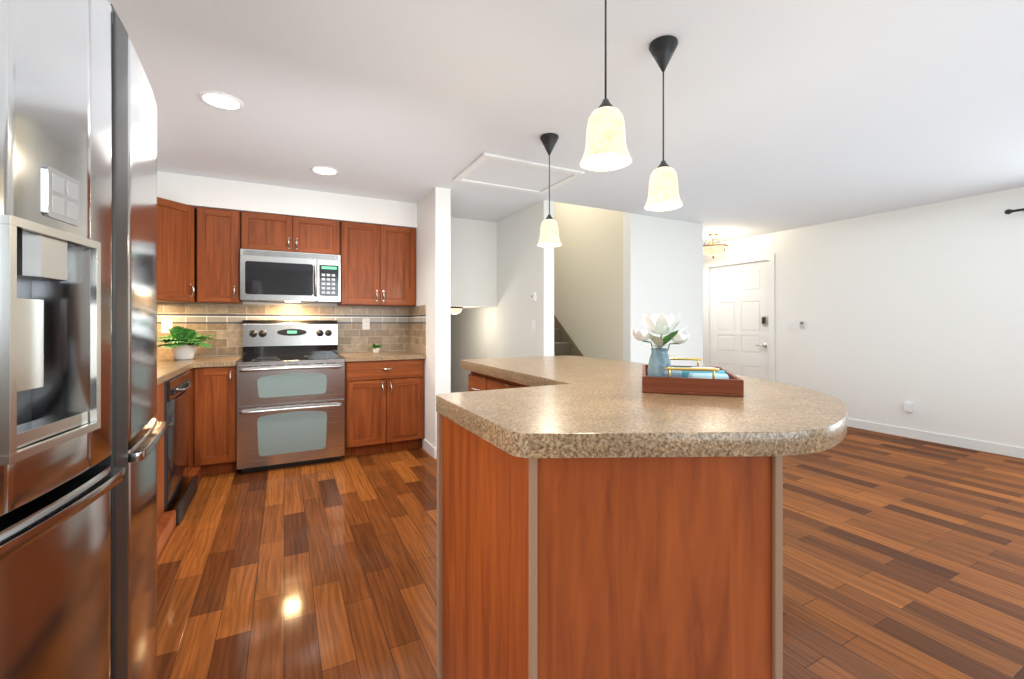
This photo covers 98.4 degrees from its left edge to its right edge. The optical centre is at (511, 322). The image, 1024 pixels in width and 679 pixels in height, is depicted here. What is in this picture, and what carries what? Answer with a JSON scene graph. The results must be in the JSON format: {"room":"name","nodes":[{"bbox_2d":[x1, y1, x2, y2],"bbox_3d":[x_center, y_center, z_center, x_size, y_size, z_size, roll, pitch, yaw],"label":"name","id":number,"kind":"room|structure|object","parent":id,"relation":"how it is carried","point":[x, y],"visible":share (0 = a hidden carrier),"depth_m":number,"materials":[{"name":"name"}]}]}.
{"room":"kitchen","nodes":[
{"label":"kitchen","id":0,"kind":"room"},
{"bbox_2d":[168,302,386,357],"bbox_3d":[-2.157,0.000,4.266,2.580,2.400,0.120,0,0,-27],"label":"wall","id":1,"kind":"structure","parent":0,"point":[284,303],"depth_m":4.20,"materials":[{"name":"white paint"}]},
{"bbox_2d":[157,197,204,302],"bbox_3d":[-2.819,-0.562,3.472,0.671,0.784,0.682,0,0,-27],"label":"upper cabinet","id":2,"kind":"object","parent":1,"relation":"attached to","point":[198,254],"depth_m":3.51,"materials":[{"name":"brown wood"}]},
{"bbox_2d":[205,208,242,303],"bbox_3d":[-2.542,-0.562,3.794,0.367,0.784,0.364,0,0,-27],"label":"upper cabinet","id":3,"kind":"object","parent":1,"relation":"attached to","point":[222,227],"depth_m":3.71,"materials":[{"name":"brown wood"}]},
{"bbox_2d":[157,303,404,357],"bbox_3d":[-2.176,0.065,4.184,2.409,0.466,0.008,0,0,-27],"label":"backsplash","id":4,"kind":"structure","parent":1,"relation":"attached to","point":[397,329],"depth_m":4.14,"materials":[{"name":"tile"}]},
{"bbox_2d":[162,319,171,332],"bbox_3d":[-2.950,0.030,3.776,0.072,0.115,0.007,0,0,-27],"label":"electrical outlet","id":5,"kind":"object","parent":4,"relation":"attached to","point":[166,324],"visible":0.92,"depth_m":3.77,"materials":[{"name":"white plastic"}]},
{"bbox_2d":[362,318,369,329],"bbox_3d":[-1.496,0.013,4.526,0.072,0.115,0.007,0,0,-27],"label":"electrical outlet","id":6,"kind":"object","parent":4,"relation":"attached to","point":[365,323],"visible":1,"depth_m":4.52,"materials":[{"name":"white plastic"}]},
{"bbox_2d":[241,211,340,254],"bbox_3d":[-2.031,-0.790,4.083,0.794,0.328,0.319,0,0,-27],"label":"upper cabinet","id":7,"kind":"object","parent":1,"relation":"attached to","point":[259,231],"depth_m":3.93,"materials":[{"name":"brown wood"}]},
{"bbox_2d":[240,249,340,302],"bbox_3d":[-2.004,-0.405,4.030,0.790,0.434,0.436,0,0,-27],"label":"microwave","id":8,"kind":"object","parent":7,"relation":"attached to","point":[280,276],"visible":1,"depth_m":3.87,"materials":[{"name":"grey metal"}]},
{"bbox_2d":[337,221,415,306],"bbox_3d":[-1.355,-0.562,4.432,0.715,0.784,0.319,0,0,-27],"label":"upper cabinet","id":9,"kind":"object","parent":1,"relation":"attached to","point":[378,262],"depth_m":4.28,"materials":[{"name":"brown wood"}]},
{"bbox_2d":[157,171,416,227],"bbox_3d":[-1.955,-1.078,4.114,2.078,0.242,0.334,0,0,-27],"label":"soffit","id":10,"kind":"structure","parent":0,"point":[205,192],"depth_m":3.86,"materials":[{"name":"white paint"}]},
{"bbox_2d":[411,187,450,447],"bbox_3d":[-0.829,0.000,4.354,0.140,2.400,0.939,0,0,-27],"label":"wall","id":11,"kind":"structure","parent":0,"point":[433,261],"depth_m":3.96,"materials":[{"name":"white paint"}]},
{"bbox_2d":[405,305,425,353],"bbox_3d":[-0.962,0.065,4.447,0.008,0.466,0.635,0,0,-27],"label":"backsplash","id":12,"kind":"structure","parent":11,"relation":"attached to","point":[415,316],"depth_m":4.47,"materials":[{"name":"tile"}]},
{"bbox_2d":[422,438,436,458],"bbox_3d":[-0.698,1.153,4.099,0.168,0.095,0.394,0,0,-27],"label":"baseboard","id":13,"kind":"structure","parent":11,"relation":"attached to","point":[429,448],"depth_m":4.02,"materials":[{"name":"white wood"}]},
{"bbox_2d":[451,217,496,308],"bbox_3d":[-1.219,-0.695,6.275,0.928,1.009,2.730,0,0,-27],"label":"wall","id":14,"kind":"structure","parent":0,"point":[473,264],"depth_m":5.14,"materials":[{"name":"white paint"}]},
{"bbox_2d":[451,307,462,313],"bbox_3d":[-0.685,-0.144,5.251,0.200,0.090,0.200,0,0,-27],"label":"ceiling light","id":15,"kind":"object","parent":14,"relation":"attached to","point":[456,310],"visible":0.88,"depth_m":5.18,"materials":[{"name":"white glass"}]},
{"bbox_2d":[451,200,553,392],"bbox_3d":[-0.507,-0.900,6.040,0.120,4.200,3.800,0,0,-27],"label":"wall","id":16,"kind":"structure","parent":0,"point":[525,268],"depth_m":4.85,"materials":[{"name":"white paint"}]},
{"bbox_2d":[529,292,535,301],"bbox_3d":[0.210,-0.263,4.493,0.024,0.095,0.100,0,0,-27],"label":"thermostat","id":17,"kind":"object","parent":16,"relation":"attached to","point":[532,296],"visible":1,"depth_m":4.48,"materials":[{"name":"white plastic"}]},
{"bbox_2d":[532,320,534,331],"bbox_3d":[0.218,0.033,4.497,0.008,0.115,0.072,0,0,-27],"label":"light switch","id":18,"kind":"object","parent":16,"relation":"attached to","point":[533,325],"visible":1,"depth_m":4.49,"materials":[{"name":"white plastic"}]},
{"bbox_2d":[108,0,1023,244],"bbox_3d":[0.990,-1.250,3.043,7.450,0.100,10.900,0,0,-27],"label":"ceiling","id":19,"kind":"structure","parent":0,"point":[782,115],"depth_m":2.35,"materials":[{"name":"white paint"}]},
{"bbox_2d":[198,91,243,110],"bbox_3d":[-1.569,-1.196,2.386,0.206,0.007,0.206,0,0,-27],"label":"recessed light","id":20,"kind":"object","parent":19,"relation":"in","point":[220,100],"visible":1,"depth_m":2.38,"materials":[{"name":"white plastic"}]},
{"bbox_2d":[310,166,338,174],"bbox_3d":[-1.476,-1.196,3.481,0.206,0.007,0.206,0,0,-27],"label":"recessed light","id":21,"kind":"object","parent":19,"relation":"in","point":[323,170],"visible":1,"depth_m":3.47,"materials":[{"name":"white plastic"}]},
{"bbox_2d":[453,152,584,194],"bbox_3d":[0.041,-1.190,3.594,0.870,0.018,0.650,0,0,-27],"label":"ceiling hatch","id":22,"kind":"object","parent":19,"relation":"attached to","point":[496,171],"visible":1,"depth_m":3.56,"materials":[{"name":"white paint"}]},
{"bbox_2d":[537,133,561,246],"bbox_3d":[0.241,-0.850,2.848,0.160,0.699,0.160,0,0,-27],"label":"pendant light","id":23,"kind":"object","parent":19,"relation":"hanging from","point":[549,233],"visible":1,"depth_m":2.81,"materials":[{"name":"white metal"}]},
{"bbox_2d":[580,0,631,170],"bbox_3d":[0.292,-0.850,1.379,0.160,0.699,0.160,0,0,-27],"label":"pendant light","id":24,"kind":"object","parent":19,"relation":"hanging from","point":[606,148],"visible":1,"depth_m":1.34,"materials":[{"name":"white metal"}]},
{"bbox_2d":[644,35,682,210],"bbox_3d":[0.651,-0.850,1.900,0.160,0.699,0.160,0,0,-27],"label":"pendant light","id":25,"kind":"object","parent":19,"relation":"hanging from","point":[663,193],"visible":1,"depth_m":1.86,"materials":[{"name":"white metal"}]},
{"bbox_2d":[703,233,727,257],"bbox_3d":[2.727,-1.034,5.988,0.372,0.330,0.372,0,0,-27],"label":"light","id":26,"kind":"object","parent":19,"relation":"hanging from","point":[712,249],"visible":0.88,"depth_m":5.89,"materials":[{"name":"beige glass"}]},
{"bbox_2d":[554,202,622,360],"bbox_3d":[0.452,-0.900,6.603,0.120,4.200,3.679,0,0,-27],"label":"wall","id":27,"kind":"structure","parent":0,"point":[588,282],"depth_m":5.46,"materials":[{"name":"beige paint"}]},
{"bbox_2d":[157,426,1023,678],"bbox_3d":[0.990,1.230,3.043,7.450,0.060,10.900,0,0,-27],"label":"floor","id":28,"kind":"structure","parent":0,"point":[903,557],"depth_m":2.16,"materials":[{"name":"brown wood"}]},
{"bbox_2d":[0,0,165,678],"bbox_3d":[-1.177,0.293,0.662,0.956,1.790,0.845,0,0,-27],"label":"fridge","id":29,"kind":"object","parent":28,"relation":"on","point":[82,430],"visible":1,"depth_m":0.72,"materials":[{"name":"grey metal"}]},
{"bbox_2d":[157,434,168,547],"bbox_3d":[-2.188,0.770,2.215,0.619,0.859,0.483,0,0,-27],"label":"base cabinet","id":30,"kind":"object","parent":28,"relation":"on","point":[162,517],"depth_m":2.47,"materials":[{"name":"brown wood"}]},
{"bbox_2d":[164,371,197,524],"bbox_3d":[-2.410,0.769,2.740,0.671,0.850,0.644,0,0,-27],"label":"dishwasher","id":31,"kind":"object","parent":28,"relation":"on","point":[177,388],"visible":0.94,"depth_m":2.73,"materials":[{"name":"black metal"}]},
{"bbox_2d":[182,396,204,490],"bbox_3d":[-2.626,0.770,3.139,0.688,0.859,0.253,0,0,-27],"label":"base cabinet","id":32,"kind":"object","parent":28,"relation":"on","point":[196,415],"depth_m":3.37,"materials":[{"name":"brown wood"}]},
{"bbox_2d":[205,360,237,475],"bbox_3d":[-2.445,0.770,3.695,0.281,0.859,0.608,0,0,-27],"label":"base cabinet","id":33,"kind":"object","parent":28,"relation":"on","point":[212,420],"depth_m":3.46,"materials":[{"name":"brown wood"}]},
{"bbox_2d":[153,356,240,421],"bbox_3d":[-2.138,0.320,2.422,0.904,0.040,3.156,0,0,-27],"label":"countertop","id":34,"kind":"structure","parent":33,"relation":"on","point":[205,372],"depth_m":3.38,"materials":[{"name":"beige stone"}]},
{"bbox_2d":[157,326,215,359],"bbox_3d":[-2.670,0.161,3.591,0.459,0.275,0.549,0,0,-27],"label":"fern plant","id":35,"kind":"object","parent":34,"relation":"on","point":[185,342],"visible":0.98,"depth_m":3.56,"materials":[{"name":"green plant"}]},
{"bbox_2d":[236,320,344,472],"bbox_3d":[-1.933,0.586,3.892,0.796,1.221,0.726,0,0,-27],"label":"range","id":36,"kind":"object","parent":28,"relation":"on","point":[290,393],"visible":1,"depth_m":3.67,"materials":[{"name":"silver metal"}]},
{"bbox_2d":[337,351,425,457],"bbox_3d":[-1.276,0.750,4.279,0.715,0.900,0.647,0,0,-27],"label":"base cabinet","id":37,"kind":"object","parent":28,"relation":"on","point":[383,401],"visible":0.98,"depth_m":4.02,"materials":[{"name":"brown wood"}]},
{"bbox_2d":[368,344,382,352],"bbox_3d":[-1.339,0.251,4.360,0.159,0.095,0.150,0,0,-27],"label":"plant","id":38,"kind":"object","parent":37,"relation":"on","point":[375,348],"visible":1,"depth_m":4.35,"materials":[{"name":"green plant"}]},
{"bbox_2d":[554,314,583,356],"bbox_3d":[-0.048,-0.218,6.361,0.988,2.836,3.649,0,0,-27],"label":"stairs","id":39,"kind":"structure","parent":28,"relation":"on","point":[565,344],"depth_m":5.80,"materials":[{"name":"carpet"}]},
{"bbox_2d":[436,408,782,678],"bbox_3d":[0.153,0.751,1.966,1.164,0.900,2.087,0,0,-27],"label":"kitchen island","id":40,"kind":"object","parent":28,"relation":"on","point":[598,518],"depth_m":1.05,"materials":[{"name":"laminate"}]},
{"bbox_2d":[436,356,846,507],"bbox_3d":[0.293,0.272,2.032,1.476,0.055,2.178,0,0,-27],"label":"island countertop","id":41,"kind":"structure","parent":40,"relation":"on","point":[589,421],"depth_m":1.10,"materials":[{"name":"beige stone"}]},
{"bbox_2d":[642,357,743,396],"bbox_3d":[0.673,0.198,1.715,0.320,0.091,0.460,0,0,17],"label":"tray","id":42,"kind":"object","parent":41,"relation":"on","point":[733,385],"visible":0.88,"depth_m":1.50,"materials":[{"name":"brown wood"}]},
{"bbox_2d":[630,313,689,376],"bbox_3d":[0.533,0.100,1.577,0.189,0.265,0.198,0,0,-27],"label":"vase","id":43,"kind":"object","parent":42,"relation":"on","point":[661,324],"visible":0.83,"depth_m":1.56,"materials":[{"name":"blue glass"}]},
{"bbox_2d":[672,367,728,378],"bbox_3d":[0.726,0.205,1.736,0.321,0.058,0.372,0,0,-27],"label":"napkins","id":44,"kind":"object","parent":42,"relation":"on","point":[720,374],"visible":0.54,"depth_m":1.63,"materials":[{"name":"blue"}]},
{"bbox_2d":[623,213,702,365],"bbox_3d":[1.781,0.001,5.151,1.150,2.399,0.120,0,0,-27],"label":"wall","id":45,"kind":"structure","parent":0,"point":[663,265],"depth_m":5.05,"materials":[{"name":"white paint"}]},
{"bbox_2d":[703,187,1023,447],"bbox_3d":[4.175,0.000,4.687,0.120,2.400,10.500,0,0,-27],"label":"wall","id":46,"kind":"structure","parent":0,"point":[921,308],"depth_m":4.59,"materials":[{"name":"white paint"}]},
{"bbox_2d":[704,254,774,380],"bbox_3d":[3.285,0.140,6.383,0.142,2.120,1.100,0,0,-27],"label":"entry door","id":47,"kind":"structure","parent":46,"relation":"in","point":[739,316],"depth_m":6.33,"materials":[{"name":"white wood"}]},
{"bbox_2d":[786,320,795,328],"bbox_3d":[3.588,0.025,5.685,0.008,0.115,0.118,0,0,-27],"label":"light switch","id":48,"kind":"object","parent":46,"relation":"attached to","point":[790,324],"visible":1,"depth_m":5.68,"materials":[{"name":"white plastic"}]},
{"bbox_2d":[904,401,912,412],"bbox_3d":[4.129,0.877,4.602,0.040,0.115,0.072,0,0,-27],"label":"outlet","id":49,"kind":"object","parent":46,"relation":"attached to","point":[908,406],"visible":1,"depth_m":4.59,"materials":[{"name":"white plastic"}]},
{"bbox_2d":[847,418,1023,458],"bbox_3d":[5.012,1.153,2.919,0.014,0.095,6.570,0,0,-27],"label":"baseboard","id":50,"kind":"structure","parent":46,"relation":"attached to","point":[1000,449],"depth_m":4.37,"materials":[{"name":"white wood"}]},
{"bbox_2d":[1004,208,1023,213],"bbox_3d":[5.314,-0.985,2.230,0.108,0.060,3.888,0,0,-27],"label":"curtain rod","id":51,"kind":"object","parent":46,"relation":"attached to","point":[1008,211],"visible":1,"depth_m":3.90,"materials":[{"name":"black metal"}]}
]}

